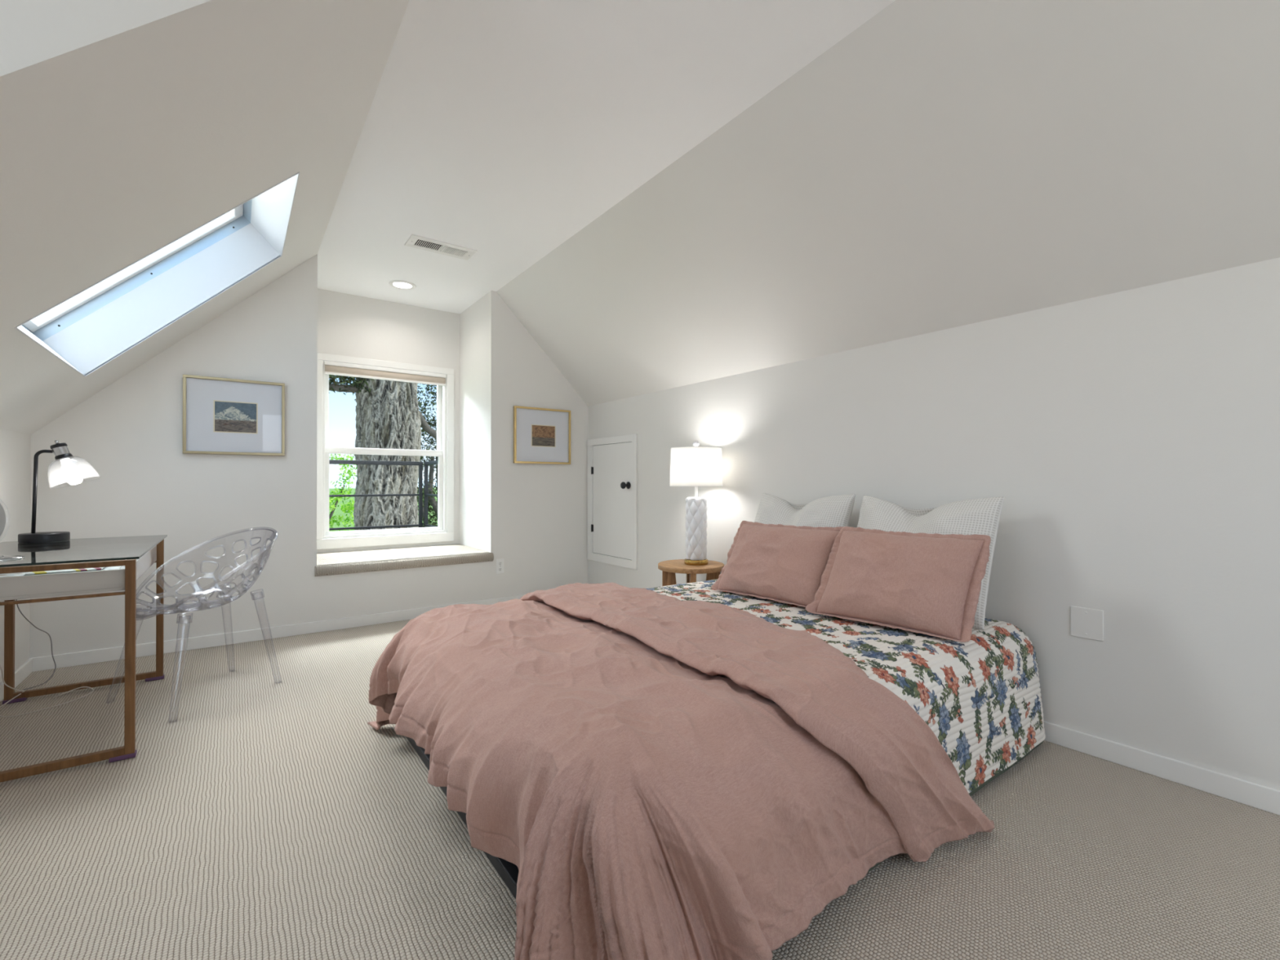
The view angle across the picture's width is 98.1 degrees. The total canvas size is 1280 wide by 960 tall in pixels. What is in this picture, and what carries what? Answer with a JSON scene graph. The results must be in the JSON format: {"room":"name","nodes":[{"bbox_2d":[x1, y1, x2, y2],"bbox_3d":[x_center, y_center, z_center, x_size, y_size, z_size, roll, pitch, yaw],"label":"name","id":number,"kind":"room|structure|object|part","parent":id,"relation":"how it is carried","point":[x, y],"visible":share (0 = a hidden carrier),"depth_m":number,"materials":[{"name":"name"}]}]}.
{"room":"bedroom","nodes":[
{"label":"bedroom","id":0,"kind":"room"},
{"bbox_2d":[0,427,31,683],"bbox_3d":[-1.522,0.387,0.560,0.001,1.290,6.102,0,0,-36],"label":"wall","id":1,"kind":"structure","parent":0,"point":[15,446],"depth_m":2.83,"materials":[{"name":"paint"}]},
{"bbox_2d":[0,658,32,702],"bbox_3d":[-2.479,1.001,1.880,0.014,0.075,2.808,0,0,-36],"label":"baseboard","id":2,"kind":"structure","parent":1,"relation":"attached to","point":[25,669],"depth_m":2.86,"materials":[{"name":"white paint"}]},
{"bbox_2d":[0,0,211,76],"bbox_3d":[-1.072,-0.273,0.289,2.308,2.608,1.430,0,0,-36],"label":"wall","id":3,"kind":"structure","parent":0,"point":[32,32],"depth_m":1.11,"materials":[{"name":"paint"}]},
{"bbox_2d":[0,0,409,434],"bbox_3d":[-0.974,-0.915,0.965,1.356,1.318,6.102,0,0,-36],"label":"sloped ceiling","id":4,"kind":"structure","parent":0,"point":[113,149],"depth_m":1.69,"materials":[{"name":"paint"}]},
{"bbox_2d":[13,171,299,377],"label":"window","id":5,"kind":"structure","parent":4,"relation":"in","point":[93,326],"depth_m":2.94,"materials":[{"name":"white paint"}]},
{"bbox_3d":[-2.305,-1.136,2.491,0.861,0.839,1.091,0,0,-36],"label":"skylight sash","id":6,"kind":"part","parent":5,"relation":"part of","materials":[{"name":"white paint"}]},
{"bbox_3d":[-2.284,-1.109,2.507,0.929,0.906,1.151,0,0,-36],"label":"metal frame","id":7,"kind":"part","parent":5,"relation":"part of","materials":[{"name":"grey metal"}]},
{"bbox_2d":[29,253,588,657],"bbox_3d":[-1.899,-0.256,4.065,3.522,2.608,0.001,0,0,-36],"label":"wall","id":8,"kind":"structure","parent":0,"point":[130,431],"depth_m":3.62,"materials":[{"name":"paint"}]},
{"bbox_2d":[182,374,284,456],"bbox_3d":[-2.582,-0.403,3.547,0.525,0.482,0.028,0,0,-36],"label":"framed picture","id":9,"kind":"object","parent":8,"relation":"attached to","point":[221,415],"visible":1,"depth_m":3.54,"materials":[{"name":"beige metal"}]},
{"bbox_2d":[214,400,256,432],"bbox_3d":[-2.582,-0.401,3.548,0.216,0.188,0.001,0,0,-36],"label":"art print","id":10,"kind":"object","parent":9,"relation":"attached to","point":[228,416],"depth_m":3.55},
{"bbox_2d":[29,594,525,671],"bbox_3d":[-1.895,1.010,4.054,3.522,0.075,0.014,0,0,-36],"label":"baseboard","id":11,"kind":"structure","parent":8,"relation":"attached to","point":[86,657],"depth_m":3.54,"materials":[{"name":"white paint"}]},
{"bbox_2d":[496,558,503,573],"bbox_3d":[-1.158,0.713,4.597,0.069,0.122,0.008,0,0,-36],"label":"wall outlet","id":12,"kind":"object","parent":8,"relation":"attached to","point":[500,562],"visible":1,"depth_m":4.59,"materials":[{"name":"white plastic"}]},
{"bbox_2d":[513,405,570,464],"bbox_3d":[-0.841,-0.382,4.818,0.535,0.481,0.028,0,0,-36],"label":"framed picture","id":13,"kind":"object","parent":8,"relation":"attached to","point":[540,435],"visible":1,"depth_m":4.81,"materials":[{"name":"gold metal"}]},
{"bbox_2d":[532,425,555,446],"bbox_3d":[-0.837,-0.383,4.822,0.217,0.175,0.001,0,0,-36],"label":"art print","id":14,"kind":"object","parent":13,"relation":"attached to","point":[541,435],"depth_m":4.82},
{"bbox_2d":[316,288,491,553],"bbox_3d":[-1.957,-0.404,4.511,1.241,2.308,0.787,0,0,-36],"label":"wall","id":15,"kind":"structure","parent":0,"point":[348,325],"depth_m":4.85,"materials":[{"name":"paint"}]},
{"bbox_2d":[316,352,453,549],"bbox_3d":[-2.225,-0.232,4.877,1.129,1.597,0.158,0,0,-36],"label":"window","id":16,"kind":"structure","parent":15,"relation":"in","point":[444,531],"depth_m":4.83,"materials":[{"name":"white paint"}]},
{"bbox_3d":[-2.249,-0.594,4.912,0.961,0.721,0.035,0,0,-36],"label":"sash","id":17,"kind":"part","parent":16,"relation":"part of","materials":[{"name":"white paint"}]},
{"bbox_3d":[-2.226,0.094,4.877,0.961,0.736,0.035,0,0,-36],"label":"sash","id":18,"kind":"part","parent":16,"relation":"part of","materials":[{"name":"white paint"}]},
{"bbox_2d":[324,360,445,386],"bbox_3d":[-2.191,-0.919,4.834,0.977,0.104,0.052,0,0,-36],"label":"roller blind","id":19,"kind":"object","parent":16,"relation":"attached to","point":[331,367],"visible":1,"depth_m":4.79,"materials":[{"name":"beige fabric"}]},
{"bbox_3d":[-2.185,-0.876,4.826,0.973,0.018,0.020,0,0,-36],"label":"rail","id":20,"kind":"part","parent":19,"relation":"part of","materials":[{"name":"white paint"}]},
{"bbox_2d":[315,543,493,576],"bbox_3d":[-1.948,0.632,4.496,1.267,0.074,0.815,0,0,-36],"label":"window seat","id":21,"kind":"object","parent":15,"relation":"attached to","point":[384,559],"visible":0.96,"depth_m":4.27,"materials":[{"name":"wood"}]},
{"bbox_2d":[317,0,895,313],"bbox_3d":[-1.072,-1.572,1.384,3.593,0.001,6.889,0,0,-36],"label":"ceiling","id":22,"kind":"structure","parent":0,"point":[500,130],"depth_m":2.38,"materials":[{"name":"paint"}]},
{"bbox_2d":[388,280,416,289],"bbox_3d":[-1.895,-1.555,4.430,0.204,0.007,0.204,0,0,-36],"label":"recessed light","id":23,"kind":"object","parent":22,"relation":"in","point":[400,284],"visible":1,"depth_m":4.41,"materials":[{"name":"white paint"}]},
{"bbox_2d":[404,234,477,260],"bbox_3d":[-1.334,-1.556,3.727,0.423,0.012,0.193,0,0,-36],"label":"ceiling vent","id":24,"kind":"object","parent":22,"relation":"in","point":[417,242],"visible":1,"depth_m":3.71,"materials":[{"name":"white metal"}]},
{"bbox_2d":[0,619,1279,959],"bbox_3d":[-0.544,1.036,1.271,4.622,0.001,6.102,0,0,-36],"label":"floor","id":25,"kind":"structure","parent":0,"point":[269,820],"depth_m":1.53,"materials":[{"name":"carpet"}]},
{"bbox_2d":[15,599,56,689],"bbox_3d":[-3.098,0.683,2.843,0.106,0.721,0.206,0,0,-11],"label":"power cord","id":26,"kind":"object","parent":25,"relation":"on","point":[15,599],"visible":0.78,"depth_m":2.89,"materials":[{"name":"grey plastic"}]},
{"bbox_2d":[0,665,93,717],"bbox_3d":[-2.768,0.741,2.573,0.316,0.600,0.240,0,0,-36],"label":"power cord","id":27,"kind":"object","parent":25,"relation":"on","point":[0,665],"visible":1,"depth_m":2.55,"materials":[{"name":"plastic"}]},
{"bbox_2d":[0,534,167,782],"bbox_3d":[-2.429,0.663,2.339,0.586,0.750,1.077,0,0,-36],"label":"desk","id":28,"kind":"object","parent":25,"relation":"on","point":[135,554],"visible":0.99,"depth_m":2.07,"materials":[{"name":"glass"},{"name":"wood"}]},
{"bbox_2d":[0,502,25,559],"bbox_3d":[-2.354,0.165,1.977,0.224,0.244,0.224,0,0,-36],"label":"mirror","id":29,"kind":"object","parent":28,"relation":"on","point":[2,516],"visible":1,"depth_m":1.99,"materials":[{"name":"clear glass"}]},
{"bbox_2d":[0,503,5,536],"bbox_3d":[-2.353,0.148,1.971,0.170,0.200,0.014,0,0,-10],"label":"mirror","id":30,"kind":"object","parent":29,"relation":"on","point":[2,516],"depth_m":1.99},
{"bbox_2d":[17,440,100,543],"bbox_3d":[-2.753,0.050,2.637,0.276,0.479,0.191,0,0,-36],"label":"desk lamp","id":31,"kind":"object","parent":28,"relation":"on","point":[68,470],"visible":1,"depth_m":2.61,"materials":[{"name":"black metal"}]},
{"bbox_2d":[49,440,74,461],"bbox_3d":[-2.750,-0.139,2.642,0.081,0.100,0.068,0,0,-36],"label":"socket","id":32,"kind":"object","parent":31,"relation":"attached to","point":[61,452],"depth_m":2.63,"materials":[{"name":"silver metal"}]},
{"bbox_3d":[-2.722,-0.052,2.657,0.076,0.106,0.074,0,0,-36],"label":"bulb","id":33,"kind":"part","parent":31,"relation":"part of","materials":[{"name":"white glass"}]},
{"bbox_3d":[-2.711,-0.036,2.662,0.180,0.157,0.181,0,0,-36],"label":"lamp shade","id":34,"kind":"part","parent":31,"relation":"part of","materials":[{"name":"clear glass"}]},
{"bbox_2d":[0,561,122,577],"bbox_3d":[-2.362,0.343,2.249,0.442,0.002,0.699,0,0,-36],"label":"paper","id":35,"kind":"object","parent":28,"relation":"on","point":[119,566],"visible":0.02,"depth_m":2.02,"materials":[{"name":"white paper"}]},
{"bbox_2d":[23,567,104,575],"bbox_3d":[-2.165,0.336,2.113,0.197,0.007,0.239,0,0,-36],"label":"book","id":36,"kind":"object","parent":35,"relation":"on","point":[95,568],"visible":0.32,"depth_m":2.02,"materials":[{"name":"paper"}]},
{"bbox_3d":[-2.127,0.421,1.926,0.505,0.010,0.020,0,0,-36],"label":"cross rail","id":37,"kind":"part","parent":28,"relation":"part of","materials":[{"name":"brown wood"}]},
{"bbox_3d":[-2.429,0.292,2.340,0.586,0.008,1.077,0,0,-36],"label":"glass","id":38,"kind":"part","parent":28,"relation":"part of","materials":[{"name":"clear glass"}]},
{"bbox_3d":[-2.731,0.665,2.752,0.562,0.726,0.028,0,0,-36],"label":"leg frame","id":39,"kind":"part","parent":28,"relation":"part of","materials":[{"name":"brown wood"}]},
{"bbox_3d":[-2.420,0.376,2.343,0.492,0.081,0.977,0,0,-36],"label":"drawer","id":40,"kind":"part","parent":28,"relation":"part of","materials":[{"name":"white wood"}]},
{"bbox_2d":[106,526,281,722],"bbox_3d":[-2.137,0.649,2.737,0.588,0.793,0.577,0,0,24],"label":"chair","id":41,"kind":"object","parent":25,"relation":"on","point":[197,607],"visible":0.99,"depth_m":2.74,"materials":[{"name":"clear plastic"}]},
{"bbox_3d":[-2.421,0.820,2.625,0.157,0.450,0.054,0,0,-23],"label":"leg","id":42,"kind":"part","parent":41,"relation":"part of","materials":[{"name":"clear plastic"}]},
{"bbox_3d":[-2.032,0.819,2.451,0.054,0.450,0.156,0,0,-19],"label":"leg","id":43,"kind":"part","parent":41,"relation":"part of","materials":[{"name":"clear plastic"}]},
{"bbox_3d":[-2.207,0.801,2.978,0.054,0.490,0.136,0,0,-9],"label":"leg","id":44,"kind":"part","parent":41,"relation":"part of","materials":[{"name":"clear plastic"}]},
{"bbox_3d":[-1.910,0.800,2.837,0.135,0.490,0.054,0,0,-27],"label":"leg","id":45,"kind":"part","parent":41,"relation":"part of","materials":[{"name":"clear plastic"}]},
{"bbox_2d":[405,736,519,898],"bbox_3d":[0.290,0.827,2.260,2.063,0.425,1.544,0,0,-36],"label":"bed","id":46,"kind":"object","parent":25,"relation":"on","point":[508,871],"visible":0.02,"depth_m":1.44,"materials":[{"name":"grey metal"}]},
{"bbox_2d":[367,582,995,959],"bbox_3d":[-0.072,0.749,1.969,1.412,0.551,1.884,0,0,-36],"label":"duvet","id":47,"kind":"object","parent":46,"relation":"on","point":[661,777],"visible":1,"depth_m":1.29,"materials":[{"name":"pink fabric"}]},
{"bbox_2d":[646,579,1045,872],"bbox_3d":[0.541,0.790,2.443,1.440,0.440,1.705,0,0,-36],"label":"quilt","id":48,"kind":"object","parent":46,"relation":"on","point":[980,698],"visible":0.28,"depth_m":1.93,"materials":[{"name":"multicoloured fabric"}]},
{"bbox_2d":[710,520,844,607],"bbox_3d":[0.663,0.391,2.700,0.252,0.354,0.662,0,0,-40],"label":"pillow sham","id":49,"kind":"object","parent":48,"relation":"on","point":[779,562],"visible":0.89,"depth_m":2.61,"materials":[{"name":"pink fabric"}]},
{"bbox_2d":[754,493,856,527],"bbox_3d":[0.826,0.322,2.948,0.294,0.506,0.601,0,0,-36],"label":"euro pillow","id":50,"kind":"object","parent":48,"relation":"on","point":[833,511],"visible":0.3,"depth_m":2.85,"materials":[{"name":"white fabric"}]},
{"bbox_2d":[805,526,991,642],"bbox_3d":[1.007,0.385,2.207,0.262,0.362,0.633,0,0,-41],"label":"pillow sham","id":51,"kind":"object","parent":48,"relation":"on","point":[930,584],"visible":1,"depth_m":2.10,"materials":[{"name":"pink fabric"}]},
{"bbox_2d":[857,495,1004,630],"bbox_3d":[1.203,0.320,2.406,0.290,0.506,0.599,0,0,-36],"label":"euro pillow","id":52,"kind":"object","parent":48,"relation":"on","point":[974,516],"visible":0.35,"depth_m":2.29,"materials":[{"name":"white fabric"}]},
{"bbox_2d":[657,559,724,586],"bbox_3d":[0.331,0.794,3.600,0.428,0.503,0.428,0,0,-36],"label":"nightstand","id":53,"kind":"object","parent":25,"relation":"on","point":[668,568],"visible":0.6,"depth_m":3.53,"materials":[{"name":"brown wood"}]},
{"bbox_3d":[0.208,0.810,3.602,0.126,0.471,0.038,0,0,1],"label":"leg","id":54,"kind":"part","parent":53,"relation":"part of","materials":[{"name":"brown wood"}]},
{"bbox_3d":[0.333,0.811,3.723,0.038,0.471,0.126,0,0,1],"label":"leg","id":55,"kind":"part","parent":53,"relation":"part of","materials":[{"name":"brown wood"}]},
{"bbox_3d":[0.329,0.810,3.477,0.038,0.471,0.126,0,0,1],"label":"leg","id":56,"kind":"part","parent":53,"relation":"part of","materials":[{"name":"brown wood"}]},
{"bbox_2d":[670,440,723,565],"bbox_3d":[0.364,0.146,3.595,0.342,0.794,0.342,0,0,31],"label":"table lamp","id":57,"kind":"object","parent":53,"relation":"on","point":[695,466],"visible":1,"depth_m":3.51,"materials":[{"name":"white ceramic"}]},
{"bbox_3d":[0.364,-0.084,3.596,0.340,0.249,0.340,0,0,-36],"label":"lampshade","id":58,"kind":"part","parent":57,"relation":"part of","materials":[{"name":"fabric"}]},
{"bbox_3d":[0.454,0.810,3.598,0.126,0.471,0.038,0,0,1],"label":"leg","id":59,"kind":"part","parent":53,"relation":"part of","materials":[{"name":"brown wood"}]},
{"bbox_2d":[496,0,1279,406],"bbox_3d":[0.967,-1.129,2.384,0.881,0.878,6.102,0,0,-36],"label":"sloped ceiling","id":60,"kind":"structure","parent":0,"point":[943,164],"depth_m":2.10,"materials":[{"name":"paint"}]},
{"bbox_2d":[587,257,1279,790],"bbox_3d":[1.323,0.177,2.638,0.001,1.730,6.102,0,0,-36],"label":"wall","id":61,"kind":"structure","parent":0,"point":[1130,439],"depth_m":2.11,"materials":[{"name":"paint"}]},
{"bbox_2d":[586,434,637,569],"bbox_3d":[-0.274,0.177,4.764,0.090,1.093,0.765,0,0,-36],"label":"door","id":62,"kind":"structure","parent":61,"relation":"in","point":[611,461],"depth_m":4.75,"materials":[{"name":"white paint"}]},
{"bbox_3d":[-0.236,0.172,4.773,0.020,0.962,0.610,0,0,-36],"label":"panel","id":63,"kind":"part","parent":62,"relation":"part of","materials":[{"name":"white paint"}]},
{"bbox_3d":[-0.121,0.044,4.539,0.070,0.060,0.060,0,0,-36],"label":"knob","id":64,"kind":"part","parent":62,"relation":"part of","materials":[{"name":"black metal"}]},
{"bbox_2d":[1070,605,1103,641],"bbox_3d":[1.700,0.545,2.113,0.008,0.116,0.102,0,0,-36],"label":"blank wall plate","id":65,"kind":"object","parent":61,"relation":"attached to","point":[1086,623],"visible":1,"depth_m":2.11,"materials":[{"name":"white plastic"}]},
{"bbox_2d":[1043,720,1279,815],"bbox_3d":[1.321,1.004,2.624,0.014,0.075,6.088,0,0,-36],"label":"baseboard","id":66,"kind":"structure","parent":61,"relation":"attached to","point":[1255,795],"depth_m":1.92,"materials":[{"name":"white paint"}]},
{"label":"outside","id":67,"kind":"structure","parent":0,"visible":0},
{"bbox_2d":[328,487,437,531],"bbox_3d":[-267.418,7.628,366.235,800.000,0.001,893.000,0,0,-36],"label":"ground","id":68,"kind":"structure","parent":67,"point":[338,511],"depth_m":115.41,"materials":[{"name":"green plant"}]},
{"bbox_2d":[328,453,357,531],"bbox_3d":[-6.205,2.699,10.839,2.098,6.758,1.580,0,0,-36],"label":"tree","id":69,"kind":"object","parent":68,"relation":"on","point":[333,506],"visible":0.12,"depth_m":10.86,"materials":[{"name":"green plant"}]},
{"bbox_2d":[328,374,436,530],"bbox_3d":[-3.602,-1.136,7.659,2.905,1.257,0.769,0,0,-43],"label":"tree","id":70,"kind":"object","parent":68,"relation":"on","point":[388,415],"visible":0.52,"depth_m":7.43,"materials":[{"name":"grey plant"}]},
{"bbox_2d":[416,383,438,527],"bbox_3d":[-3.308,1.571,9.522,2.169,9.003,1.907,0,0,-36],"label":"tree","id":71,"kind":"object","parent":68,"relation":"on","point":[432,502],"visible":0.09,"depth_m":9.20,"materials":[{"name":"green plant"}]},
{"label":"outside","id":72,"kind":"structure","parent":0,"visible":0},
{"bbox_3d":[-2.992,0.672,5.062,2.340,0.040,1.011,0,0,-36],"label":"floor","id":73,"kind":"structure","parent":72,"visible":0},
{"bbox_2d":[328,459,437,530],"bbox_3d":[-3.006,0.224,5.051,2.303,0.856,0.928,0,0,-36],"label":"balcony railing","id":74,"kind":"object","parent":73,"relation":"on","point":[427,464],"visible":0.38,"depth_m":5.91,"materials":[{"name":"black metal"}]},
{"bbox_3d":[-3.287,0.491,5.399,2.260,0.022,0.030,0,0,-36],"label":"rail","id":75,"kind":"part","parent":74,"relation":"part of","materials":[{"name":"black metal"}]},
{"bbox_3d":[-3.287,0.159,5.400,2.260,0.022,0.030,0,0,-36],"label":"rail","id":76,"kind":"part","parent":74,"relation":"part of","materials":[{"name":"black metal"}]},
{"bbox_3d":[-3.287,-0.181,5.402,2.260,0.042,0.030,0,0,-36],"label":"rail","id":77,"kind":"part","parent":74,"relation":"part of","materials":[{"name":"black metal"}]},
{"bbox_3d":[-2.393,0.231,6.053,0.034,0.850,0.034,0,0,-36],"label":"post","id":78,"kind":"part","parent":74,"relation":"part of","materials":[{"name":"black metal"}]},
{"bbox_3d":[-2.331,0.231,6.051,0.034,0.850,0.034,0,0,-36],"label":"post","id":79,"kind":"part","parent":74,"relation":"part of","materials":[{"name":"black metal"}]},
{"bbox_3d":[-2.080,0.492,5.706,0.028,0.022,0.896,0,0,-36],"label":"rail","id":80,"kind":"part","parent":74,"relation":"part of","materials":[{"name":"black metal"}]},
{"bbox_3d":[-2.080,0.160,5.708,0.028,0.022,0.896,0,0,-36],"label":"rail","id":81,"kind":"part","parent":74,"relation":"part of","materials":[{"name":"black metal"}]},
{"bbox_3d":[-2.080,-0.180,5.709,0.028,0.042,0.896,0,0,-36],"label":"rail","id":82,"kind":"part","parent":74,"relation":"part of","materials":[{"name":"black metal"}]},
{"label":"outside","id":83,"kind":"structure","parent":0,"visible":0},
{"bbox_2d":[328,475,436,488],"bbox_3d":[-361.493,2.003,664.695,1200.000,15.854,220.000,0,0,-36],"label":"hills","id":84,"kind":"structure","parent":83,"point":[331,477],"depth_m":610.49,"materials":[{"name":"grey"}]}
]}

